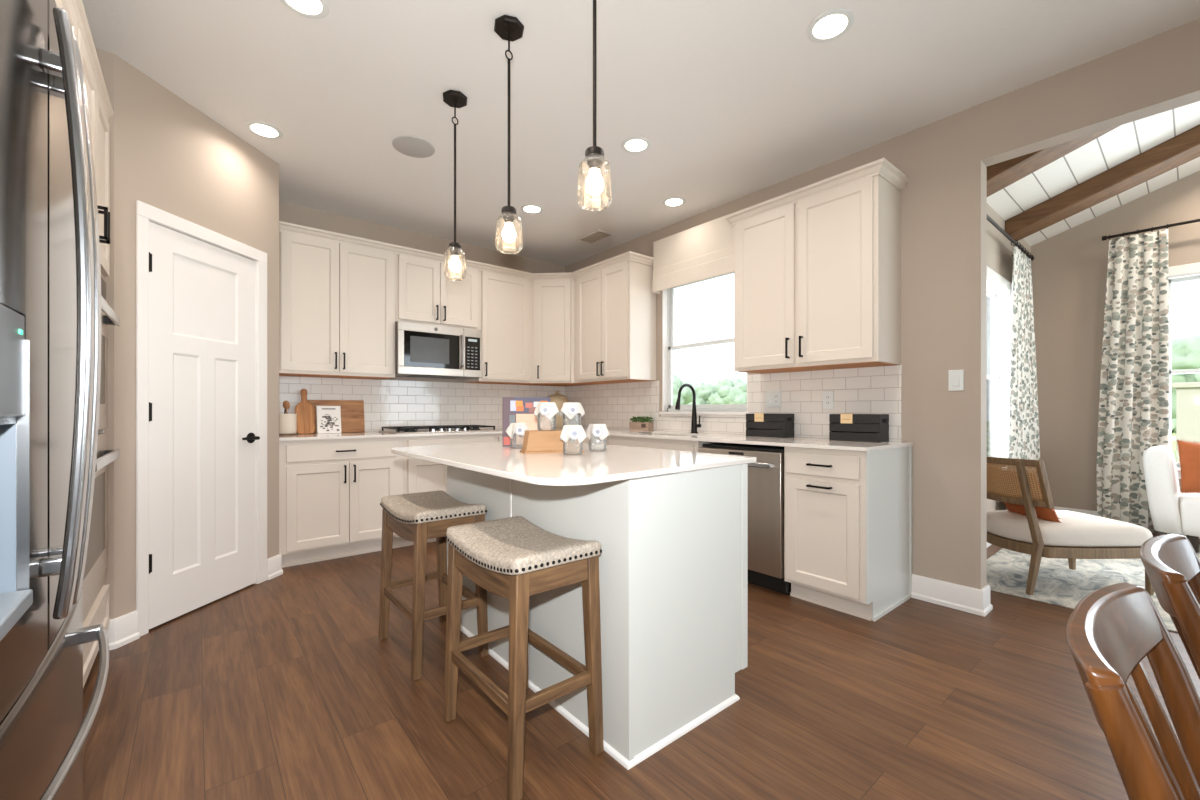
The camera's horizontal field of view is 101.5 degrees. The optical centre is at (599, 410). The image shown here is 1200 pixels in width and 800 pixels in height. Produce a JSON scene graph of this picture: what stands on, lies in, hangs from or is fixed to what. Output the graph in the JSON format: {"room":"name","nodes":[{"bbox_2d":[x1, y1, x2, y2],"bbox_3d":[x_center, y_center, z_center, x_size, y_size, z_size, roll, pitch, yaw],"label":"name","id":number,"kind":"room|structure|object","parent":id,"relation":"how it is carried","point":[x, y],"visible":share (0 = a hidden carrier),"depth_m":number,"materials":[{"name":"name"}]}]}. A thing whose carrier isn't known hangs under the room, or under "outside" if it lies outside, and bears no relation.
{"room":"kitchen","nodes":[
{"label":"kitchen","id":0,"kind":"room"},
{"bbox_2d":[95,48,278,618],"bbox_3d":[-2.469,-0.277,2.840,0.551,2.760,1.963,0,0,4],"label":"wall","id":1,"kind":"structure","parent":0,"point":[166,154],"depth_m":2.45,"materials":[{"name":"beige paint"}]},
{"bbox_2d":[106,610,139,649],"bbox_3d":[-2.247,1.036,2.306,0.040,0.134,0.136,0,0,16],"label":"baseboard","id":2,"kind":"structure","parent":1,"relation":"attached to","point":[122,630],"depth_m":2.30,"materials":[{"name":"white wood"}]},
{"bbox_2d":[136,200,266,636],"bbox_3d":[-2.236,0.042,2.780,0.168,2.122,0.813,0,0,6],"label":"door","id":3,"kind":"structure","parent":1,"relation":"in","point":[201,292],"depth_m":2.70,"materials":[{"name":"white wood"}]},
{"bbox_2d":[267,552,282,579],"bbox_3d":[-2.178,1.036,3.309,0.074,0.134,0.262,0,0,-20],"label":"baseboard","id":4,"kind":"structure","parent":1,"relation":"attached to","point":[274,564],"depth_m":3.24,"materials":[{"name":"white wood"}]},
{"bbox_2d":[283,401,289,408],"bbox_3d":[-2.376,-0.040,3.712,0.052,0.068,0.023,0,7,-11],"label":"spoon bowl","id":5,"kind":"object","parent":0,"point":[286,405],"depth_m":3.70,"materials":[{"name":"brown wood"}]},
{"bbox_2d":[279,201,564,386],"bbox_3d":[-2.067,-0.277,4.350,4.435,2.760,0.120,0,0,-39],"label":"wall","id":6,"kind":"structure","parent":0,"point":[290,213],"depth_m":4.49,"materials":[{"name":"beige paint"}]},
{"bbox_2d":[279,232,394,379],"bbox_3d":[-2.143,-0.807,3.960,0.858,1.070,0.382,0,0,-39],"label":"upper cabinet","id":7,"kind":"object","parent":6,"relation":"attached to","point":[337,300],"visible":1,"depth_m":3.82,"materials":[{"name":"white wood"}]},
{"bbox_2d":[279,376,564,431],"bbox_3d":[-1.498,-0.041,4.734,2.838,0.459,0.010,0,0,-39],"label":"tile backsplash","id":8,"kind":"structure","parent":6,"relation":"attached to","point":[387,403],"depth_m":4.55,"materials":[{"name":"white tile"}]},
{"bbox_2d":[395,254,478,329],"bbox_3d":[-1.519,-1.044,4.474,0.757,0.595,0.382,0,0,-39],"label":"upper cabinet","id":9,"kind":"object","parent":6,"relation":"attached to","point":[423,294],"visible":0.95,"depth_m":4.32,"materials":[{"name":"white wood"}]},
{"bbox_2d":[395,321,481,379],"bbox_3d":[-1.499,-0.522,4.450,0.757,0.443,0.442,0,0,-39],"label":"microwave","id":10,"kind":"object","parent":9,"relation":"attached to","point":[421,350],"visible":0.99,"depth_m":4.29,"materials":[{"name":"metal"}]},
{"bbox_2d":[464,271,532,384],"bbox_3d":[-0.998,-0.807,4.903,0.591,1.070,0.382,0,0,-39],"label":"upper cabinet","id":11,"kind":"object","parent":6,"relation":"attached to","point":[505,302],"visible":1,"depth_m":4.78,"materials":[{"name":"white wood"}]},
{"bbox_2d":[519,280,595,386],"bbox_3d":[-0.449,-0.807,5.197,0.627,1.070,0.627,0,0,-39],"label":"upper cabinet","id":12,"kind":"object","parent":6,"relation":"attached to","point":[553,300],"visible":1,"depth_m":4.95,"materials":[{"name":"white wood"}]},
{"bbox_2d":[279,221,653,280],"bbox_3d":[-1.016,-1.347,4.398,3.069,0.064,0.962,0,0,-15],"label":"crown molding","id":13,"kind":"structure","parent":12,"relation":"attached to","point":[286,227],"depth_m":4.31,"materials":[{"name":"beige wood"}]},
{"bbox_2d":[82,0,1199,265],"bbox_3d":[2.139,-2.664,1.920,7.840,2.015,9.220,0,0,-39],"label":"ceiling","id":14,"kind":"structure","parent":0,"point":[732,100],"depth_m":2.54,"materials":[{"name":"paint"}]},
{"bbox_2d":[245,121,282,138],"bbox_3d":[-1.985,-1.654,2.899,0.184,0.006,0.184,0,0,-39],"label":"recessed light","id":15,"kind":"object","parent":14,"relation":"in","point":[261,129],"visible":1,"depth_m":2.89,"materials":[{"name":"plastic"}]},
{"bbox_2d":[280,0,328,18],"bbox_3d":[-1.200,-1.654,1.979,0.184,0.006,0.184,0,0,-39],"label":"recessed light","id":16,"kind":"object","parent":14,"relation":"in","point":[312,9],"visible":1,"depth_m":2.01,"materials":[{"name":"plastic"}]},
{"bbox_2d":[392,136,434,157],"bbox_3d":[-1.171,-1.653,3.083,0.250,0.007,0.250,0,0,-39],"label":"ceiling speaker","id":17,"kind":"object","parent":14,"relation":"attached to","point":[411,146],"visible":1,"depth_m":3.06},
{"bbox_2d":[443,90,466,280],"bbox_3d":[-0.767,-1.177,2.593,0.122,0.960,0.122,0,0,-17],"label":"pendant light","id":18,"kind":"object","parent":14,"relation":"hanging from","point":[456,99],"visible":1,"depth_m":2.58,"materials":[{"name":"clear glass"}]},
{"bbox_2d":[494,15,523,253],"bbox_3d":[-0.393,-1.172,2.113,0.122,0.970,0.122,0,0,-17],"label":"pendant light","id":19,"kind":"object","parent":14,"relation":"hanging from","point":[507,27],"visible":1,"depth_m":2.10,"materials":[{"name":"clear glass"}]},
{"bbox_2d":[521,204,542,213],"bbox_3d":[-0.560,-1.654,4.034,0.184,0.006,0.184,0,0,-39],"label":"recessed light","id":20,"kind":"object","parent":14,"relation":"in","point":[530,208],"visible":1,"depth_m":4.03,"materials":[{"name":"plastic"}]},
{"bbox_2d":[577,0,611,210],"bbox_3d":[-0.018,-1.169,1.633,0.122,0.975,0.122,0,0,-17],"label":"pendant light","id":21,"kind":"object","parent":14,"relation":"hanging from","point":[594,155],"visible":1,"depth_m":1.62,"materials":[{"name":"clear glass"}]},
{"bbox_2d":[576,229,614,244],"bbox_3d":[-0.044,-1.653,4.682,0.200,0.008,0.340,0,0,-39],"label":"ceiling vent","id":22,"kind":"object","parent":14,"relation":"in","point":[598,239],"visible":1,"depth_m":4.68,"materials":[{"name":"metal"}]},
{"bbox_2d":[621,137,650,152],"bbox_3d":[0.225,-1.654,3.060,0.184,0.006,0.184,0,0,-39],"label":"recessed light","id":23,"kind":"object","parent":14,"relation":"in","point":[633,144],"visible":1,"depth_m":3.05,"materials":[{"name":"plastic"}]},
{"bbox_2d":[662,197,685,206],"bbox_3d":[0.589,-1.654,3.898,0.184,0.006,0.184,0,0,-39],"label":"recessed light","id":24,"kind":"object","parent":14,"relation":"in","point":[672,201],"visible":1,"depth_m":3.89,"materials":[{"name":"plastic"}]},
{"bbox_2d":[807,9,853,42],"bbox_3d":[0.992,-1.654,2.113,0.184,0.006,0.184,0,0,-39],"label":"recessed light","id":25,"kind":"object","parent":14,"relation":"in","point":[830,25],"visible":1,"depth_m":2.10,"materials":[{"name":"plastic"}]},
{"bbox_2d":[987,125,1120,196],"bbox_3d":[4.437,-2.527,1.545,0.290,1.942,5.420,0,0,-39],"label":"ceiling beam","id":26,"kind":"structure","parent":14,"relation":"attached to","point":[1001,175],"depth_m":3.34,"materials":[{"name":"brown wood"}]},
{"bbox_2d":[1005,125,1199,240],"bbox_3d":[5.456,-2.527,2.384,0.290,1.942,5.420,0,0,-39],"label":"ceiling beam","id":27,"kind":"structure","parent":14,"relation":"attached to","point":[1184,147],"depth_m":3.92,"materials":[{"name":"brown wood"}]},
{"bbox_2d":[83,533,1199,799],"bbox_3d":[2.292,1.163,2.033,8.220,0.120,9.200,0,0,-39],"label":"floor","id":28,"kind":"structure","parent":0,"point":[286,686],"depth_m":1.77,"materials":[{"name":"wood"}]},
{"bbox_2d":[0,0,108,799],"bbox_3d":[-1.130,0.198,0.559,0.789,1.790,0.907,0,0,-39],"label":"refrigerator","id":29,"kind":"object","parent":28,"relation":"on","point":[50,271],"visible":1,"depth_m":0.74,"materials":[{"name":"silver metal"}]},
{"bbox_2d":[55,0,82,43],"bbox_3d":[-1.746,-0.138,1.176,0.652,2.482,0.775,0,0,-39],"label":"tall cabinet","id":30,"kind":"object","parent":28,"relation":"on","point":[71,7],"visible":0.02,"depth_m":1.59,"materials":[{"name":"white wood"}]},
{"bbox_2d":[76,6,112,687],"bbox_3d":[-2.241,-0.138,1.778,0.652,2.482,0.782,0,0,-39],"label":"tall cabinet","id":31,"kind":"object","parent":28,"relation":"on","point":[99,104],"visible":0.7,"depth_m":1.99,"materials":[{"name":"white wood"}]},
{"bbox_2d":[82,277,119,621],"bbox_3d":[-2.229,0.098,1.789,0.629,1.370,0.758,0,0,-39],"label":"double oven","id":32,"kind":"object","parent":31,"relation":"in","point":[94,577],"visible":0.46,"depth_m":2.08,"materials":[{"name":"metal"}]},
{"bbox_2d":[279,437,403,567],"bbox_3d":[-2.062,0.656,3.846,0.838,0.894,0.662,0,0,-39],"label":"base cabinet","id":33,"kind":"object","parent":28,"relation":"on","point":[331,491],"visible":0.96,"depth_m":3.58,"materials":[{"name":"white wood"}]},
{"bbox_2d":[279,428,912,450],"bbox_3d":[-0.372,0.199,3.358,2.826,0.020,3.544,0,0,-39],"label":"countertop","id":34,"kind":"structure","parent":33,"relation":"on","point":[821,443],"depth_m":3.39,"materials":[{"name":"white stone"}]},
{"bbox_2d":[295,389,314,433],"bbox_3d":[-2.353,0.008,3.902,0.060,0.361,0.132,0,0,45],"label":"cutting board","id":35,"kind":"object","parent":34,"relation":"on","point":[304,410],"visible":0.91,"depth_m":3.90,"materials":[{"name":"brown wood"}]},
{"bbox_2d":[316,406,340,433],"bbox_3d":[-2.219,0.077,4.008,0.176,0.226,0.055,0,0,-42],"label":"cookbook","id":36,"kind":"object","parent":34,"relation":"on","point":[328,418],"visible":1,"depth_m":4.00,"materials":[{"name":"paper"}]},
{"bbox_2d":[308,400,364,433],"bbox_3d":[-2.202,0.052,4.101,0.420,0.274,0.056,0,0,-39],"label":"cutting board","id":37,"kind":"object","parent":34,"relation":"on","point":[352,411],"visible":0.63,"depth_m":4.15,"materials":[{"name":"brown wood"}]},
{"bbox_2d":[378,425,497,433],"bbox_3d":[-1.428,0.166,4.365,0.900,0.046,0.490,0,0,-39],"label":"cooktop","id":38,"kind":"object","parent":34,"relation":"in","point":[441,428],"visible":1,"depth_m":4.23,"materials":[{"name":"metal"}]},
{"bbox_2d":[629,416,653,430],"bbox_3d":[0.384,0.122,4.546,0.233,0.134,0.108,0,0,42],"label":"planter","id":39,"kind":"object","parent":34,"relation":"on","point":[634,425],"visible":1,"depth_m":4.51,"materials":[{"name":"grey wood"}]},
{"bbox_2d":[675,384,700,432],"bbox_3d":[0.716,-0.015,3.989,0.258,0.408,0.092,0,0,-39],"label":"faucet","id":40,"kind":"object","parent":34,"relation":"on","point":[694,425],"visible":0.98,"depth_m":4.04,"materials":[{"name":"black metal"}]},
{"bbox_2d":[746,413,793,437],"bbox_3d":[1.211,0.104,3.498,0.153,0.169,0.292,0,0,-42],"label":"crate","id":41,"kind":"object","parent":34,"relation":"on","point":[757,424],"visible":0.96,"depth_m":3.43,"materials":[{"name":"black wood"}]},
{"bbox_2d":[829,413,888,441],"bbox_3d":[1.597,0.104,3.029,0.153,0.169,0.292,0,0,-41],"label":"crate","id":42,"kind":"object","parent":34,"relation":"on","point":[843,426],"visible":0.96,"depth_m":2.96,"materials":[{"name":"black wood"}]},
{"bbox_3d":[-2.396,0.182,3.743,0.160,0.012,0.160,0,0,-39],"label":"trivet","id":43,"kind":"object","parent":34,"relation":"on","visible":0},
{"bbox_2d":[279,414,296,433],"bbox_3d":[-2.396,0.102,3.743,0.137,0.150,0.137,0,0,-39],"label":"utensil crock","id":44,"kind":"object","parent":43,"relation":"on","point":[287,422],"visible":0.88,"depth_m":3.69,"materials":[{"name":"white ceramic"}]},
{"bbox_2d":[283,401,289,413],"bbox_3d":[-2.375,0.045,3.714,0.042,0.238,0.043,0,0,29],"label":"wooden spoon","id":45,"kind":"object","parent":44,"relation":"in","point":[286,405],"visible":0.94,"depth_m":3.71,"materials":[{"name":"brown wood"}]},
{"bbox_2d":[379,490,488,680],"bbox_3d":[-0.787,0.761,2.289,0.334,0.685,0.516,0,0,-39],"label":"bar stool","id":46,"kind":"object","parent":28,"relation":"on","point":[419,517],"visible":0.97,"depth_m":2.18,"materials":[{"name":"brown wood"}]},
{"bbox_2d":[381,490,485,523],"bbox_3d":[-0.787,0.455,2.289,0.320,0.073,0.510,0,0,-39],"label":"seat cushion","id":47,"kind":"object","parent":46,"relation":"on","point":[431,507],"depth_m":2.17,"materials":[{"name":"beige fabric"}]},
{"bbox_2d":[401,434,494,546],"bbox_3d":[-1.429,0.656,4.367,0.799,0.894,0.662,0,0,-39],"label":"base cabinet","id":48,"kind":"object","parent":28,"relation":"on","point":[420,475],"visible":0.09,"depth_m":4.01,"materials":[{"name":"white wood"}]},
{"bbox_2d":[495,433,502,442],"bbox_3d":[-0.659,0.656,5.001,1.195,0.894,0.662,0,0,-39],"label":"base cabinet","id":49,"kind":"object","parent":28,"relation":"on","point":[498,437],"visible":0.03,"depth_m":4.42,"materials":[{"name":"white wood"}]},
{"bbox_2d":[444,516,603,799],"bbox_3d":[-0.274,0.761,1.667,0.334,0.685,0.516,0,0,-39],"label":"bar stool","id":50,"kind":"object","parent":28,"relation":"on","point":[515,559],"visible":1,"depth_m":1.55,"materials":[{"name":"brown wood"}]},
{"bbox_2d":[446,516,600,574],"bbox_3d":[-0.274,0.455,1.667,0.320,0.073,0.510,0,0,-39],"label":"seat cushion","id":51,"kind":"object","parent":50,"relation":"on","point":[515,545],"depth_m":1.55,"materials":[{"name":"beige fabric"}]},
{"bbox_2d":[583,435,610,444],"bbox_3d":[0.020,0.656,4.599,0.662,0.894,0.885,0,0,-39],"label":"base cabinet","id":52,"kind":"object","parent":28,"relation":"on","point":[594,440],"visible":0.02,"depth_m":4.19,"materials":[{"name":"white wood"}]},
{"bbox_2d":[447,464,747,769],"bbox_3d":[-0.111,0.656,2.274,0.677,0.894,1.443,0,0,-39],"label":"kitchen island","id":53,"kind":"object","parent":28,"relation":"on","point":[673,559],"visible":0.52,"depth_m":1.71,"materials":[{"name":"paint"}]},
{"bbox_2d":[391,442,755,485],"bbox_3d":[-0.215,0.199,2.201,1.007,0.020,1.513,0,0,-39],"label":"island countertop","id":54,"kind":"structure","parent":53,"relation":"on","point":[617,463],"depth_m":1.84,"materials":[{"name":"white stone"}]},
{"bbox_2d":[506,423,528,448],"bbox_3d":[-0.409,0.126,2.426,0.118,0.125,0.125,0,0,-4],"label":"mason jar","id":55,"kind":"object","parent":54,"relation":"on","point":[519,429],"visible":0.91,"depth_m":2.41,"materials":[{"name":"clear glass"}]},
{"bbox_2d":[503,397,550,446],"bbox_3d":[-0.387,0.060,2.588,0.250,0.259,0.038,0,0,-11],"label":"booklet","id":56,"kind":"object","parent":54,"relation":"on","point":[515,409],"visible":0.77,"depth_m":2.57,"materials":[{"name":"paper"}]},
{"bbox_2d":[509,415,514,434],"bbox_3d":[-0.459,0.076,2.562,0.030,0.105,0.008,0,0,-11],"label":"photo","id":57,"kind":"object","parent":56,"relation":"on","point":[511,417],"depth_m":2.56},
{"bbox_2d":[520,430,583,453],"bbox_3d":[-0.216,0.139,2.208,0.270,0.098,0.103,0,0,-21],"label":"wooden riser","id":58,"kind":"object","parent":54,"relation":"on","point":[534,441],"visible":0.68,"depth_m":2.15,"materials":[{"name":"brown wood"}]},
{"bbox_2d":[534,402,558,430],"bbox_3d":[-0.237,0.027,2.189,0.117,0.125,0.125,0,0,22],"label":"mason jar","id":59,"kind":"object","parent":58,"relation":"on","point":[550,410],"visible":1,"depth_m":2.17,"materials":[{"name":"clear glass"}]},
{"bbox_2d":[548,390,568,427],"bbox_3d":[-0.451,-0.010,5.176,0.270,0.398,0.270,0,0,-39],"label":"canister","id":60,"kind":"object","parent":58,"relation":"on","point":[559,399],"visible":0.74,"depth_m":5.07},
{"bbox_2d":[560,402,584,425],"bbox_3d":[-0.128,0.027,2.234,0.120,0.125,0.124,0,0,-39],"label":"mason jar","id":61,"kind":"object","parent":58,"relation":"on","point":[569,409],"visible":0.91,"depth_m":2.20,"materials":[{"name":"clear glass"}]},
{"bbox_2d":[560,425,586,454],"bbox_3d":[-0.114,0.126,2.078,0.115,0.125,0.125,0,0,-5],"label":"mason jar","id":62,"kind":"object","parent":54,"relation":"on","point":[569,432],"visible":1,"depth_m":2.06,"materials":[{"name":"clear glass"}]},
{"bbox_2d":[586,424,608,450],"bbox_3d":[-0.012,0.126,2.265,0.114,0.125,0.126,0,0,15],"label":"mason jar","id":63,"kind":"object","parent":54,"relation":"on","point":[600,431],"visible":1,"depth_m":2.24,"materials":[{"name":"clear glass"}]},
{"bbox_2d":[611,435,720,451],"bbox_3d":[0.596,0.656,3.900,0.662,0.894,0.925,0,0,-39],"label":"base cabinet","id":64,"kind":"object","parent":28,"relation":"on","point":[666,444],"visible":0.02,"depth_m":3.64,"materials":[{"name":"white wood"}]},
{"bbox_2d":[698,443,790,594],"bbox_3d":[1.082,0.668,3.285,0.657,0.870,0.618,0,0,-39],"label":"dishwasher","id":65,"kind":"object","parent":28,"relation":"on","point":[766,475],"visible":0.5,"depth_m":2.96,"materials":[{"name":"silver metal"}]},
{"bbox_2d":[784,446,911,621],"bbox_3d":[1.445,0.656,2.869,0.662,0.894,0.468,0,0,-39],"label":"base cabinet","id":66,"kind":"object","parent":28,"relation":"on","point":[848,513],"visible":0.99,"depth_m":2.68,"materials":[{"name":"white wood"}]},
{"bbox_2d":[987,544,1199,632],"bbox_3d":[4.179,1.099,2.849,2.570,0.008,2.860,0,0,-39],"label":"area rug","id":67,"kind":"object","parent":28,"relation":"on","point":[1057,584],"visible":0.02,"depth_m":3.23,"materials":[{"name":"grey carpet"}]},
{"bbox_2d":[987,456,1153,594],"bbox_3d":[2.851,0.692,3.133,0.864,0.809,0.580,0,0,-1],"label":"chair","id":68,"kind":"object","parent":67,"relation":"on","point":[1079,535],"visible":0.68,"depth_m":2.90,"materials":[{"name":"white fabric"}]},
{"bbox_2d":[997,470,1061,522],"bbox_3d":[2.693,0.539,3.129,0.198,0.335,0.389,0,0,0],"label":"throw pillow","id":69,"kind":"object","parent":68,"relation":"on","point":[1042,513],"visible":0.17,"depth_m":3.01,"materials":[{"name":"orange fabric"}]},
{"bbox_2d":[987,510,1152,546],"bbox_3d":[2.908,0.738,3.134,0.762,0.136,0.566,0,0,-1],"label":"seat cushion","id":70,"kind":"object","parent":68,"relation":"on","point":[1076,529],"depth_m":2.90,"materials":[{"name":"white fabric"}]},
{"bbox_2d":[1143,445,1199,552],"bbox_3d":[4.845,0.700,3.826,0.610,0.790,0.803,0,0,-39],"label":"armchair","id":71,"kind":"object","parent":67,"relation":"on","point":[1171,511],"visible":0.88,"depth_m":3.85,"materials":[{"name":"beige fabric"}]},
{"bbox_2d":[1177,439,1199,493],"bbox_3d":[4.712,0.448,3.767,0.463,0.448,0.154,0,0,15],"label":"throw pillow","id":72,"kind":"object","parent":71,"relation":"on","point":[1189,452],"visible":1,"depth_m":3.78,"materials":[{"name":"orange fabric"}]},
{"bbox_2d":[1066,583,1199,799],"bbox_3d":[0.857,0.694,0.486,0.455,0.822,0.561,0,0,-39],"label":"dining chair","id":73,"kind":"object","parent":28,"relation":"on","point":[1110,630],"visible":1,"depth_m":0.70,"materials":[{"name":"brown wood"}]},
{"bbox_2d":[1140,534,1199,679],"bbox_3d":[1.306,0.694,0.805,0.455,0.822,0.561,0,0,-39],"label":"dining chair","id":74,"kind":"object","parent":28,"relation":"on","point":[1171,563],"visible":1,"depth_m":0.89,"materials":[{"name":"brown wood"}]},
{"bbox_2d":[565,18,1199,589],"bbox_3d":[2.530,-0.277,2.165,0.115,2.760,9.100,0,0,-39],"label":"wall","id":75,"kind":"structure","parent":0,"point":[946,160],"depth_m":2.73,"materials":[{"name":"beige paint"}]},
{"bbox_2d":[574,261,655,383],"bbox_3d":[0.108,-0.807,4.712,0.382,1.070,0.825,0,0,-39],"label":"upper cabinet","id":76,"kind":"object","parent":75,"relation":"attached to","point":[615,306],"visible":0.99,"depth_m":4.47,"materials":[{"name":"white wood"}]},
{"bbox_2d":[652,209,742,293],"bbox_3d":[0.818,-1.292,4.077,0.094,0.460,0.974,0,0,-39],"label":"window shade","id":77,"kind":"object","parent":75,"relation":"attached to","point":[706,250],"visible":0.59,"depth_m":4.06,"materials":[{"name":"beige fabric"}]},
{"bbox_2d":[659,272,750,417],"bbox_3d":[0.888,-0.555,4.130,0.147,1.224,0.942,0,0,-39],"label":"window","id":78,"kind":"structure","parent":75,"relation":"in","point":[668,409],"depth_m":4.45,"materials":[{"name":"plastic"}]},
{"bbox_2d":[565,365,901,441],"bbox_3d":[0.703,-0.041,4.284,0.012,0.459,3.482,0,0,-39],"label":"tile backsplash","id":79,"kind":"structure","parent":75,"relation":"attached to","point":[866,390],"depth_m":3.49,"materials":[{"name":"white tile"}]},
{"bbox_2d":[767,391,780,406],"bbox_3d":[1.269,-0.082,3.581,0.009,0.117,0.117,0,0,-39],"label":"outlet","id":80,"kind":"object","parent":79,"relation":"attached to","point":[773,397],"visible":1,"depth_m":3.58,"materials":[{"name":"plastic"}]},
{"bbox_2d":[774,394,777,403],"bbox_3d":[1.282,-0.082,3.562,0.004,0.066,0.033,0,0,-39],"label":"receptacle","id":81,"kind":"object","parent":80,"relation":"attached to","point":[775,395],"depth_m":3.56,"materials":[{"name":"white plastic"}]},
{"bbox_2d":[823,391,832,408],"bbox_3d":[1.523,-0.069,3.273,0.009,0.117,0.072,0,0,-39],"label":"outlet","id":82,"kind":"object","parent":79,"relation":"attached to","point":[827,395],"visible":1,"depth_m":3.27,"materials":[{"name":"plastic"}]},
{"bbox_2d":[825,395,829,404],"bbox_3d":[1.521,-0.069,3.272,0.004,0.066,0.033,0,0,-39],"label":"receptacle","id":83,"kind":"object","parent":82,"relation":"attached to","point":[827,397],"depth_m":3.27,"materials":[{"name":"white plastic"}]},
{"bbox_2d":[725,158,909,373],"bbox_3d":[1.360,-0.825,3.193,0.384,1.107,1.044,0,0,-39],"label":"upper cabinet","id":84,"kind":"object","parent":75,"relation":"attached to","point":[817,266],"visible":1,"depth_m":2.98,"materials":[{"name":"white wood"}]},
{"bbox_2d":[948,370,963,390],"bbox_3d":[1.984,-0.167,2.730,0.009,0.117,0.072,0,0,-39],"label":"light switch","id":85,"kind":"object","parent":75,"relation":"attached to","point":[955,377],"visible":1,"depth_m":2.73,"materials":[{"name":"plastic"}]},
{"bbox_2d":[911,506,1199,616],"bbox_3d":[4.848,1.036,1.917,3.422,0.134,5.370,0,0,-39],"label":"baseboard","id":86,"kind":"structure","parent":75,"relation":"attached to","point":[947,594],"depth_m":2.75,"materials":[{"name":"white wood"}]},
{"bbox_2d":[987,204,1030,511],"bbox_3d":[3.203,-0.322,4.117,3.405,2.850,0.120,0,0,-39],"label":"wall","id":87,"kind":"structure","parent":0,"point":[999,248],"depth_m":4.25,"materials":[{"name":"beige paint"}]},
{"bbox_2d":[987,266,1011,467],"bbox_3d":[3.234,-0.279,4.107,1.350,1.765,0.155,0,0,-39],"label":"window","id":88,"kind":"structure","parent":87,"relation":"in","point":[999,299],"depth_m":4.45,"materials":[{"name":"plastic"}]},
{"bbox_2d":[987,214,1033,260],"bbox_3d":[3.343,-1.437,4.077,1.860,0.039,0.120,0,0,-39],"label":"curtain rod","id":89,"kind":"object","parent":87,"relation":"attached to","point":[989,218],"visible":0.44,"depth_m":4.01,"materials":[{"name":"black metal"}]},
{"bbox_2d":[1006,240,1039,509],"bbox_3d":[3.881,-0.183,4.469,1.169,2.549,0.059,0,0,-39],"label":"curtain","id":90,"kind":"object","parent":89,"relation":"hanging from","point":[1023,442],"visible":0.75,"depth_m":4.37,"materials":[{"name":"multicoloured fabric"}]},
{"bbox_2d":[1031,171,1199,510],"bbox_3d":[6.279,-1.224,2.965,0.120,4.655,5.570,0,0,-39],"label":"wall","id":91,"kind":"structure","parent":0,"point":[1069,267],"depth_m":4.80,"materials":[{"name":"beige paint"}]},
{"bbox_2d":[1102,219,1199,240],"bbox_3d":[5.495,-1.607,3.705,0.150,0.039,2.370,0,0,-39],"label":"curtain rod","id":92,"kind":"object","parent":91,"relation":"attached to","point":[1195,220],"visible":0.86,"depth_m":4.34,"materials":[{"name":"black metal"}]},
{"bbox_2d":[1096,224,1172,534],"bbox_3d":[4.823,-0.268,4.435,0.062,2.719,0.468,0,0,-39],"label":"curtain","id":93,"kind":"object","parent":92,"relation":"hanging from","point":[1134,410],"visible":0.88,"depth_m":4.43,"materials":[{"name":"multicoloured fabric"}]},
{"bbox_2d":[1168,262,1199,478],"bbox_3d":[5.559,-0.334,3.797,0.155,1.875,1.750,0,0,-39],"label":"window","id":94,"kind":"structure","parent":91,"relation":"in","point":[1184,272],"depth_m":4.33,"materials":[{"name":"plastic"}]},
{"label":"outside","id":95,"kind":"structure","parent":0,"visible":0},
{"bbox_2d":[1171,432,1175,460],"bbox_3d":[-7.898,1.663,38.334,150.000,0.120,180.000,0,0,-39],"label":"ground","id":96,"kind":"structure","parent":95,"point":[1173,443],"depth_m":21.98,"materials":[{"name":"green plant"}]},
{"bbox_2d":[673,375,695,404],"bbox_3d":[5.529,-0.729,40.203,3.685,4.676,4.493,0,0,-39],"label":"shade tree","id":97,"kind":"object","parent":96,"relation":"on","point":[686,394],"visible":0.29,"depth_m":38.75,"materials":[{"name":"green plant"}]},
{"bbox_2d":[686,383,714,404],"bbox_3d":[9.639,-0.446,45.966,4.242,4.114,4.118,0,0,-5],"label":"shade tree","id":98,"kind":"object","parent":96,"relation":"on","point":[703,392],"visible":0.3,"depth_m":44.40,"materials":[{"name":"green plant"}]},
{"bbox_2d":[708,378,746,403],"bbox_3d":[11.060,-0.561,41.035,3.668,4.340,3.762,0,0,-39],"label":"shade tree","id":99,"kind":"object","parent":96,"relation":"on","point":[727,391],"visible":0.76,"depth_m":39.95,"materials":[{"name":"green plant"}]},
{"bbox_2d":[1171,418,1175,432],"bbox_3d":[41.638,1.023,33.259,2.447,1.987,14.027,0,0,-39],"label":"hedge","id":100,"kind":"object","parent":96,"relation":"on","point":[1173,421],"visible":0.05,"depth_m":34.32,"materials":[{"name":"green plant"}]},
{"bbox_2d":[1171,335,1199,418],"bbox_3d":[18.574,-0.363,14.878,3.856,3.946,3.251,0,0,18],"label":"shade tree","id":101,"kind":"object","parent":96,"relation":"on","point":[1185,351],"visible":0.27,"depth_m":14.53,"materials":[{"name":"green plant"}]},
{"bbox_2d":[1172,382,1199,462],"bbox_3d":[14.432,0.463,12.005,0.540,2.280,0.540,0,0,-39],"label":"pillar","id":102,"kind":"structure","parent":96,"relation":"on","point":[1187,393],"depth_m":11.89,"materials":[{"name":"stone"}]},
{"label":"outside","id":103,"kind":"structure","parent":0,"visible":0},
{"bbox_3d":[30.086,1.593,30.750,7.000,0.020,120.000,0,0,-39],"label":"road","id":104,"kind":"object","parent":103,"visible":0},
{"bbox_2d":[681,378,705,385],"bbox_3d":[9.340,-0.987,52.997,5.473,5.191,5.576,0,0,-39],"label":"shade tree","id":105,"kind":"object","parent":104,"relation":"on","point":[693,382],"visible":0.04,"depth_m":51.63,"materials":[{"name":"green plant"}]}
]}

